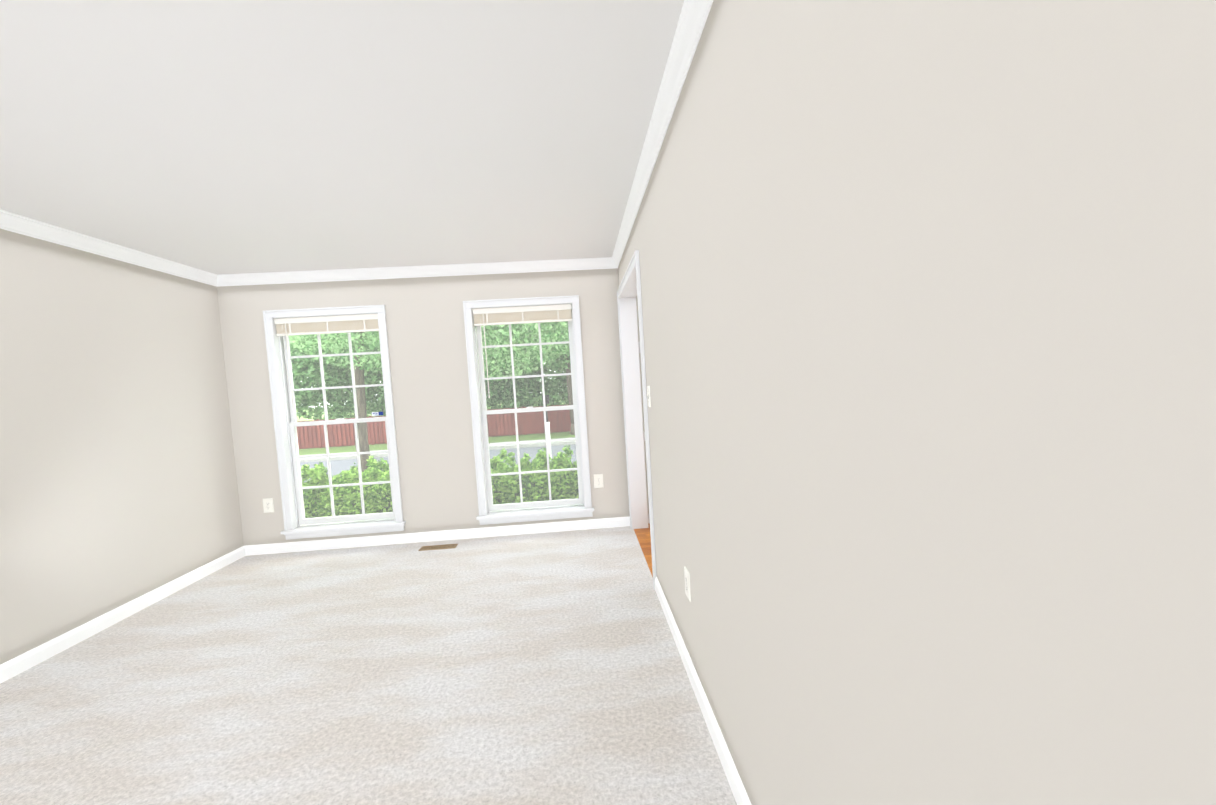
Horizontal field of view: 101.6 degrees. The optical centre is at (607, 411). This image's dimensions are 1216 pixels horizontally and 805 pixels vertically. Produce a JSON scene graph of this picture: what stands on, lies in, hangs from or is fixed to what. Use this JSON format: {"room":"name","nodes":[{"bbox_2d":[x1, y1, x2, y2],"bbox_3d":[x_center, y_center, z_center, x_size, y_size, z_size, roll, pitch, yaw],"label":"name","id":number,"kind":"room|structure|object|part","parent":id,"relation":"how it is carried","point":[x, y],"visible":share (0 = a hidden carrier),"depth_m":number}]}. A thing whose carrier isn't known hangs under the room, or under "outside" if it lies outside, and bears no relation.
{"room":"empty living room","nodes":[
{"label":"empty living room","id":0,"kind":"room"},
{"bbox_2d":[0,229,243,664],"bbox_3d":[-3.140,0.248,1.082,0.120,2.440,6.479,-4,3,-3],"label":"wall","id":1,"kind":"structure","parent":0,"point":[118,482],"depth_m":3.14},
{"bbox_2d":[0,209,219,286],"bbox_3d":[-3.129,-0.933,1.077,0.050,0.088,6.359,-4,3,-3],"label":"crown molding","id":2,"kind":"structure","parent":1,"relation":"attached to","point":[9,221],"depth_m":3.16},
{"bbox_2d":[0,0,683,274],"bbox_3d":[-1.444,-1.160,1.211,3.692,0.150,6.679,-4,3,-3],"label":"ceiling","id":3,"kind":"structure","parent":0,"point":[219,137],"depth_m":1.99},
{"bbox_2d":[0,526,736,804],"bbox_3d":[-1.351,1.424,1.363,3.572,0.150,6.679,-4,3,-3],"label":"floor carpet","id":4,"kind":"object","parent":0,"point":[539,669],"visible":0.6,"depth_m":2.27},
{"bbox_2d":[418,544,457,550],"bbox_3d":[-1.466,1.177,4.286,0.310,0.006,0.105,-4,3,-3],"label":"air vent register","id":5,"kind":"object","parent":4,"relation":"on","point":[437,547],"visible":1,"depth_m":4.28},
{"bbox_2d":[217,268,648,545],"bbox_3d":[0.224,-0.316,4.637,7.320,2.740,0.241,-4,3,-3],"label":"wall","id":6,"kind":"structure","parent":0,"point":[430,381],"depth_m":4.40},
{"bbox_2d":[263,498,273,512],"bbox_3d":[-2.998,0.834,4.372,0.088,0.128,0.008,-4,3,-3],"label":"outlet","id":7,"kind":"object","parent":6,"relation":"attached to","point":[268,505],"visible":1,"depth_m":4.37},
{"bbox_2d":[263,305,405,539],"bbox_3d":[-2.408,0.100,4.462,1.062,2.010,0.280,-4,3,-3],"label":"window","id":8,"kind":"structure","parent":6,"relation":"in","point":[293,529],"depth_m":4.42},
{"bbox_2d":[274,314,378,409],"bbox_3d":[-2.436,-0.432,4.362,0.876,0.798,0.056,-4,3,-3],"label":"window blind","id":9,"kind":"object","parent":8,"relation":"attached to","point":[286,327],"visible":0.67,"depth_m":4.33},
{"bbox_3d":[-2.410,0.083,4.473,0.868,1.840,0.067,-4,3,-3],"label":"left window sash","id":10,"kind":"part","parent":8,"relation":"part of"},
{"bbox_2d":[372,412,382,415],"bbox_3d":[-2.095,0.024,4.503,0.100,0.032,0.001,-4,3,-3],"label":"sticker","id":11,"kind":"object","parent":8,"relation":"attached to","point":[376,413],"visible":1,"depth_m":4.50},
{"bbox_2d":[220,257,611,285],"bbox_3d":[-1.635,-1.217,4.322,3.330,0.088,0.050,-4,3,-3],"label":"crown molding","id":12,"kind":"structure","parent":6,"relation":"attached to","point":[586,263],"depth_m":4.32},
{"bbox_2d":[463,295,593,524],"bbox_3d":[-0.718,-0.006,4.564,1.062,2.010,0.280,-4,3,-3],"label":"window","id":13,"kind":"structure","parent":6,"relation":"in","point":[486,516],"depth_m":4.53},
{"bbox_2d":[472,304,571,397],"bbox_3d":[-0.745,-0.538,4.464,0.876,0.798,0.056,-4,3,-3],"label":"window blind","id":14,"kind":"object","parent":13,"relation":"attached to","point":[484,317],"visible":0.94,"depth_m":4.43},
{"bbox_3d":[-0.719,-0.024,4.574,0.868,1.840,0.067,-4,3,-3],"label":"right window sash","id":15,"kind":"part","parent":13,"relation":"part of"},
{"bbox_2d":[593,474,603,487],"bbox_3d":[-0.086,0.643,4.546,0.088,0.128,0.008,-4,3,-3],"label":"outlet","id":16,"kind":"object","parent":6,"relation":"attached to","point":[598,480],"visible":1,"depth_m":4.54},
{"bbox_2d":[634,523,652,576],"bbox_3d":[2.195,1.106,3.156,3.748,0.150,3.600,-4,3,-3],"label":"floor","id":17,"kind":"structure","parent":0,"point":[643,535],"depth_m":4.09},
{"bbox_2d":[618,0,1215,804],"bbox_3d":[0.414,0.021,1.356,0.120,2.440,6.359,-4,3,-3],"label":"wall","id":18,"kind":"structure","parent":0,"point":[928,300],"depth_m":0.59},
{"bbox_2d":[0,516,750,804],"bbox_3d":[-1.296,1.304,1.319,3.452,0.088,6.359,-4,3,-3],"label":"baseboard","id":19,"kind":"structure","parent":18,"relation":"attached to","point":[19,664],"depth_m":3.46},
{"bbox_2d":[617,250,656,589],"bbox_3d":[0.269,0.035,3.795,0.168,2.136,1.388,-4,3,-3],"label":"door frame","id":20,"kind":"structure","parent":18,"relation":"attached to","point":[629,290],"depth_m":4.40},
{"bbox_2d":[646,386,650,406],"bbox_3d":[0.240,-0.087,2.991,0.017,0.128,0.088,-4,3,-3],"label":"light switch","id":21,"kind":"object","parent":18,"relation":"attached to","point":[648,396],"visible":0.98,"depth_m":2.97},
{"bbox_2d":[608,0,713,268],"bbox_3d":[0.260,-1.146,1.280,0.050,0.088,6.359,-4,3,-3],"label":"crown molding","id":22,"kind":"structure","parent":18,"relation":"attached to","point":[694,14],"depth_m":1.88},
{"bbox_2d":[684,566,690,601],"bbox_3d":[0.347,0.758,2.175,0.008,0.128,0.088,-4,3,-3],"label":"outlet","id":23,"kind":"object","parent":18,"relation":"attached to","point":[687,583],"visible":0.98,"depth_m":2.16},
{"label":"outside","id":24,"kind":"structure","parent":0,"visible":0},
{"bbox_2d":[296,398,574,454],"bbox_3d":[-6.835,-0.846,62.467,160.000,0.300,116.041,-4,3,-3],"label":"ground","id":25,"kind":"structure","parent":24,"point":[555,435],"depth_m":22.70},
{"bbox_2d":[289,321,578,517],"bbox_3d":[-4.754,-4.891,23.576,160.000,12.376,37.954,-4,3,-3],"label":"outdoor view","id":26,"kind":"object","parent":25,"relation":"on","point":[304,372],"depth_m":11.77}
]}

